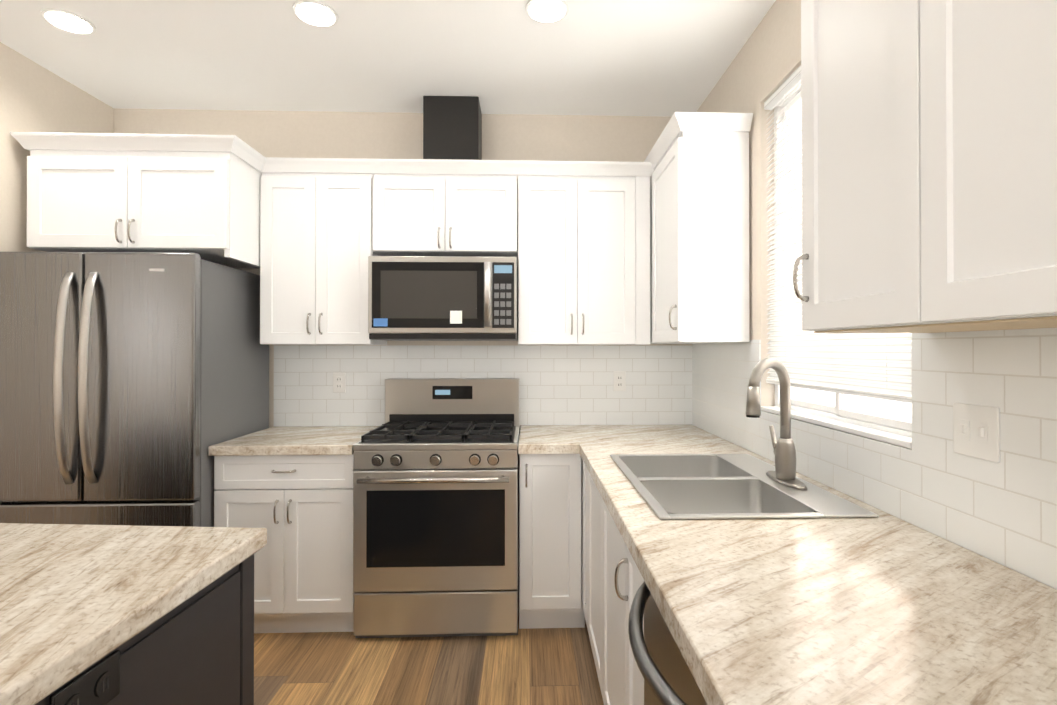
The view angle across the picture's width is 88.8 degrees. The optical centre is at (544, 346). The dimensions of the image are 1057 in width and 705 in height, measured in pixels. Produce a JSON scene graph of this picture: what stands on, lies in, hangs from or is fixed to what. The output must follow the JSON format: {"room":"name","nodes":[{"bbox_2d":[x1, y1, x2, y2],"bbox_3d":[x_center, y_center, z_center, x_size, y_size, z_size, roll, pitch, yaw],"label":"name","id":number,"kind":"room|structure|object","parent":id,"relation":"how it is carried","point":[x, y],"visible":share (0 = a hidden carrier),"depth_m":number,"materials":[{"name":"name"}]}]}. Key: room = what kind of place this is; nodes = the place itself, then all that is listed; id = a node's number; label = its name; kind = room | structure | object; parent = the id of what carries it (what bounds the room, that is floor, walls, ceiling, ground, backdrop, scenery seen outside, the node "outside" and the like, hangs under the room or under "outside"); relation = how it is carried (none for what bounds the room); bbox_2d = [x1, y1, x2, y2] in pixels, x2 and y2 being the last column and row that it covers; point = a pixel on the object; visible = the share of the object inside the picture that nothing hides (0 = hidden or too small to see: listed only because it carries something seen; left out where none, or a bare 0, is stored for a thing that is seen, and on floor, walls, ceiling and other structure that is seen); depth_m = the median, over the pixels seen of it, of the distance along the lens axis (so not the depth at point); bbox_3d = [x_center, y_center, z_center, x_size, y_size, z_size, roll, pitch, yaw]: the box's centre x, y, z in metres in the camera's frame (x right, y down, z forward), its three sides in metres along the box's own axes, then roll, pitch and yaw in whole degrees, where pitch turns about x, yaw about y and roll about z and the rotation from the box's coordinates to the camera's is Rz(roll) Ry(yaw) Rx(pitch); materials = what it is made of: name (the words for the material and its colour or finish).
{"room":"kitchen","nodes":[
{"label":"kitchen","id":0,"kind":"room"},
{"bbox_2d":[0,42,113,251],"bbox_3d":[-2.519,0.001,2.690,0.120,2.740,0.800,0,0,-2],"label":"wall","id":1,"kind":"structure","parent":0,"point":[35,97],"depth_m":2.55,"materials":[{"name":"paint"}]},
{"bbox_2d":[0,0,775,116],"bbox_3d":[-2.009,-1.421,0.554,6.255,0.080,7.800,0,0,-2],"label":"ceiling","id":2,"kind":"structure","parent":0,"point":[663,58],"depth_m":2.52,"materials":[{"name":"paint"}]},
{"bbox_2d":[40,8,95,34],"bbox_3d":[-2.004,-1.366,2.275,0.176,0.009,0.176,0,0,-2],"label":"recessed light","id":3,"kind":"object","parent":2,"relation":"in","point":[68,21],"visible":1,"depth_m":2.26,"materials":[{"name":"white plastic"}]},
{"bbox_2d":[292,0,338,27],"bbox_3d":[-0.942,-1.366,2.221,0.176,0.009,0.176,0,0,-2],"label":"recessed light","id":4,"kind":"object","parent":2,"relation":"in","point":[315,13],"visible":1,"depth_m":2.21,"materials":[{"name":"white plastic"}]},
{"bbox_2d":[525,0,568,23],"bbox_3d":[0.009,-1.366,2.193,0.176,0.009,0.176,0,0,-2],"label":"recessed light","id":5,"kind":"object","parent":2,"relation":"in","point":[547,11],"visible":1,"depth_m":2.19,"materials":[{"name":"white plastic"}]},
{"bbox_2d":[114,109,691,427],"bbox_3d":[-0.783,0.004,3.219,3.625,2.740,0.140,0,0,-2],"label":"wall","id":6,"kind":"structure","parent":0,"point":[316,134],"depth_m":3.15,"materials":[{"name":"paint"}]},
{"bbox_2d":[27,150,261,267],"bbox_3d":[-1.938,-0.665,2.785,0.908,0.494,0.651,0,0,-2],"label":"upper cabinet","id":7,"kind":"object","parent":6,"relation":"attached to","point":[205,206],"visible":0.96,"depth_m":2.50,"materials":[{"name":"white wood"}]},
{"bbox_2d":[10,132,245,159],"bbox_3d":[-1.927,-0.942,2.490,1.002,0.064,0.046,0,0,-2],"label":"crown molding","id":8,"kind":"structure","parent":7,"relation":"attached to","point":[232,144],"depth_m":2.49,"materials":[{"name":"white wood"}]},
{"bbox_2d":[260,173,386,344],"bbox_3d":[-1.196,-0.461,2.954,0.574,0.901,0.361,0,0,-2],"label":"upper cabinet","id":9,"kind":"object","parent":6,"relation":"attached to","point":[316,240],"visible":1,"depth_m":2.81,"materials":[{"name":"white wood"}]},
{"bbox_2d":[373,174,517,261],"bbox_3d":[-0.527,-0.705,2.978,0.756,0.412,0.361,0,0,-2],"label":"upper cabinet","id":10,"kind":"object","parent":6,"relation":"attached to","point":[442,215],"visible":1,"depth_m":2.83,"materials":[{"name":"white wood"}]},
{"bbox_2d":[368,256,517,340],"bbox_3d":[-0.525,-0.246,2.923,0.750,0.422,0.465,0,0,-2],"label":"microwave","id":11,"kind":"object","parent":10,"relation":"attached to","point":[439,298],"visible":1,"depth_m":2.74,"materials":[{"name":"silver metal"}]},
{"bbox_2d":[423,96,481,159],"bbox_3d":[-0.515,-1.139,3.048,0.310,0.451,0.227,0,0,-2],"label":"duct","id":12,"kind":"object","parent":6,"relation":"attached to","point":[452,127],"visible":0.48,"depth_m":2.94,"materials":[{"name":"black metal"}]},
{"bbox_2d":[250,146,655,176],"bbox_3d":[-0.449,-0.955,2.833,2.069,0.094,0.090,0,0,-2],"label":"crown molding","id":13,"kind":"structure","parent":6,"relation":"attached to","point":[262,164],"depth_m":2.82,"materials":[{"name":"white wood"}]},
{"bbox_2d":[274,345,691,426],"bbox_3d":[-0.342,0.242,3.158,2.444,0.496,0.008,0,0,-2],"label":"backsplash","id":14,"kind":"structure","parent":6,"relation":"attached to","point":[566,385],"depth_m":3.16,"materials":[{"name":"tile"}]},
{"bbox_2d":[333,373,345,392],"bbox_3d":[-1.188,0.209,3.121,0.072,0.116,0.009,0,0,-2],"label":"electrical outlet","id":15,"kind":"object","parent":14,"relation":"attached to","point":[339,382],"visible":1,"depth_m":3.12,"materials":[{"name":"white plastic"}]},
{"bbox_2d":[614,371,625,390],"bbox_3d":[0.441,0.204,3.176,0.072,0.116,0.009,0,0,-2],"label":"electrical outlet","id":16,"kind":"object","parent":14,"relation":"attached to","point":[619,380],"visible":1,"depth_m":3.17,"materials":[{"name":"white plastic"}]},
{"bbox_2d":[518,175,649,344],"bbox_3d":[0.207,-0.460,3.001,0.705,0.901,0.361,0,0,-2],"label":"upper cabinet","id":17,"kind":"object","parent":6,"relation":"attached to","point":[583,260],"visible":1,"depth_m":2.86,"materials":[{"name":"white wood"}]},
{"bbox_2d":[254,619,603,704],"bbox_3d":[-2.009,1.389,0.537,6.255,0.060,7.800,0,0,-2],"label":"floor","id":18,"kind":"structure","parent":0,"point":[545,666],"depth_m":2.29,"materials":[{"name":"brown wood"}]},
{"bbox_2d":[0,252,268,526],"bbox_3d":[-1.993,0.479,2.677,0.880,1.785,0.774,0,0,-2],"label":"refrigerator","id":19,"kind":"object","parent":18,"relation":"on","point":[134,386],"visible":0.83,"depth_m":2.37,"materials":[{"name":"silver metal"}]},
{"bbox_2d":[64,559,253,704],"bbox_3d":[-1.647,0.922,0.091,1.956,0.868,2.698,0,0,-2],"label":"kitchen island","id":20,"kind":"object","parent":18,"relation":"on","point":[205,656],"depth_m":1.11,"materials":[{"name":"grey wood"}]},
{"bbox_2d":[0,523,266,704],"bbox_3d":[-1.651,0.465,0.094,2.010,0.045,2.762,0,0,-2],"label":"island countertop","id":21,"kind":"structure","parent":20,"relation":"on","point":[75,600],"depth_m":1.01,"materials":[{"name":"beige stone"}]},
{"bbox_2d":[214,454,354,632],"bbox_3d":[-1.226,0.938,2.804,0.646,0.868,0.641,0,0,-2],"label":"base cabinet","id":22,"kind":"object","parent":18,"relation":"on","point":[299,508],"visible":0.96,"depth_m":2.52,"materials":[{"name":"white wood"}]},
{"bbox_2d":[208,426,378,455],"bbox_3d":[-1.226,0.480,2.801,0.650,0.045,0.641,0,0,-2],"label":"countertop","id":23,"kind":"structure","parent":22,"relation":"on","point":[308,440],"depth_m":2.57,"materials":[{"name":"stone"}]},
{"bbox_2d":[353,378,519,637],"bbox_3d":[-0.515,0.777,2.779,0.763,1.190,0.687,0,0,-2],"label":"range","id":24,"kind":"object","parent":18,"relation":"on","point":[436,510],"visible":1,"depth_m":2.51,"materials":[{"name":"silver metal"}]},
{"bbox_2d":[519,454,584,628],"bbox_3d":[0.029,0.938,2.847,0.319,0.868,0.641,0,0,-2],"label":"base cabinet","id":25,"kind":"object","parent":18,"relation":"on","point":[550,540],"visible":0.92,"depth_m":2.57,"materials":[{"name":"white wood"}]},
{"bbox_2d":[583,461,598,679],"bbox_3d":[0.550,0.934,2.155,0.708,0.868,0.452,0,0,-2],"label":"base cabinet","id":26,"kind":"object","parent":18,"relation":"on","point":[590,491],"depth_m":2.29,"materials":[{"name":"white wood"}]},
{"bbox_2d":[518,424,1056,704],"bbox_3d":[0.428,0.471,1.251,1.016,0.045,3.851,0,0,-2],"label":"countertop","id":27,"kind":"structure","parent":26,"relation":"on","point":[884,608],"depth_m":0.95,"materials":[{"name":"stone"}]},
{"bbox_2d":[610,454,878,519],"bbox_3d":[0.574,0.540,1.825,0.580,0.191,0.840,0,0,-2],"label":"sink basin","id":28,"kind":"object","parent":27,"relation":"in","point":[704,486],"visible":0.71,"depth_m":1.81,"materials":[{"name":"silver metal"}]},
{"bbox_2d":[745,358,806,489],"bbox_3d":[0.729,0.239,1.782,0.206,0.406,0.245,0,0,-2],"label":"faucet","id":29,"kind":"object","parent":28,"relation":"on","point":[784,472],"visible":1,"depth_m":1.76,"materials":[{"name":"silver metal"}]},
{"bbox_2d":[599,493,618,704],"bbox_3d":[0.565,0.932,1.704,0.708,0.868,0.450,0,0,-2],"label":"base cabinet","id":30,"kind":"object","parent":18,"relation":"on","point":[613,580],"depth_m":1.82,"materials":[{"name":"white wood"}]},
{"bbox_2d":[619,532,634,704],"bbox_3d":[0.577,0.929,1.359,0.708,0.868,0.241,0,0,-2],"label":"base cabinet","id":31,"kind":"object","parent":18,"relation":"on","point":[626,561],"depth_m":1.45,"materials":[{"name":"white wood"}]},
{"bbox_2d":[635,563,643,704],"bbox_3d":[0.591,0.927,0.931,0.708,0.868,0.651,0,0,-2],"label":"base cabinet","id":32,"kind":"object","parent":18,"relation":"on","point":[639,680],"depth_m":1.32,"materials":[{"name":"white wood"}]},
{"bbox_2d":[628,581,707,704],"bbox_3d":[0.491,0.928,0.926,0.682,0.865,0.594,0,0,-2],"label":"dishwasher","id":33,"kind":"object","parent":18,"relation":"on","point":[665,671],"visible":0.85,"depth_m":0.97,"materials":[{"name":"silver metal"}]},
{"bbox_2d":[697,0,911,517],"bbox_3d":[1.065,-0.015,-0.021,0.150,2.740,6.460,0,0,-2],"label":"wall","id":34,"kind":"structure","parent":0,"point":[765,64],"depth_m":2.28,"materials":[{"name":"paint"}]},
{"bbox_2d":[650,131,748,343],"bbox_3d":[0.710,-0.480,2.780,0.347,0.924,0.837,0,0,-2],"label":"upper cabinet","id":35,"kind":"object","parent":34,"relation":"attached to","point":[699,237],"visible":1,"depth_m":2.36,"materials":[{"name":"white wood"}]},
{"bbox_2d":[646,112,681,167],"bbox_3d":[0.573,-0.971,2.568,0.046,0.064,0.510,0,0,-2],"label":"crown molding","id":36,"kind":"structure","parent":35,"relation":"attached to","point":[675,127],"depth_m":2.54,"materials":[{"name":"white wood"}]},
{"bbox_2d":[682,112,752,131],"bbox_3d":[0.752,-0.973,2.341,0.289,0.064,0.046,0,0,-2],"label":"crown molding","id":37,"kind":"structure","parent":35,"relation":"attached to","point":[691,121],"depth_m":2.34,"materials":[{"name":"white wood"}]},
{"bbox_2d":[760,82,911,447],"bbox_3d":[0.982,-0.384,1.830,0.121,1.296,0.896,0,0,-2],"label":"window","id":38,"kind":"structure","parent":34,"relation":"in","point":[841,415],"depth_m":1.95,"materials":[{"name":"white plastic"}]},
{"bbox_2d":[764,65,911,402],"bbox_3d":[0.957,-0.440,1.832,0.036,1.182,0.882,0,0,-2],"label":"window blinds","id":39,"kind":"object","parent":38,"relation":"attached to","point":[882,372],"visible":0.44,"depth_m":1.96,"materials":[{"name":"white plastic"}]},
{"bbox_2d":[793,0,939,332],"bbox_3d":[0.782,-0.520,1.116,0.313,0.964,0.394,0,0,-2],"label":"upper cabinet","id":40,"kind":"object","parent":34,"relation":"attached to","point":[852,257],"depth_m":1.11,"materials":[{"name":"white wood"}]},
{"bbox_2d":[692,328,1056,589],"bbox_3d":[0.972,0.222,1.271,0.068,0.514,3.851,0,0,-2],"label":"backsplash","id":41,"kind":"structure","parent":34,"relation":"attached to","point":[1003,512],"depth_m":1.25,"materials":[{"name":"tile"}]},
{"bbox_2d":[953,403,999,462],"bbox_3d":[0.933,0.185,1.175,0.016,0.115,0.118,0,0,-2],"label":"switch plate","id":42,"kind":"object","parent":41,"relation":"attached to","point":[976,431],"visible":1,"depth_m":1.17,"materials":[{"name":"white plastic"}]},
{"bbox_2d":[905,0,1056,331],"bbox_3d":[0.796,-0.522,0.723,0.313,0.964,0.393,0,0,-2],"label":"upper cabinet","id":43,"kind":"object","parent":34,"relation":"attached to","point":[929,160],"depth_m":0.80,"materials":[{"name":"white wood"}]},
{"label":"outside","id":44,"kind":"structure","parent":0,"visible":0},
{"bbox_2d":[795,101,911,421],"bbox_3d":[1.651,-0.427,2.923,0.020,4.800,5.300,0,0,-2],"label":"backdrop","id":45,"kind":"structure","parent":44,"point":[883,407],"depth_m":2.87,"materials":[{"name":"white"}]}
]}

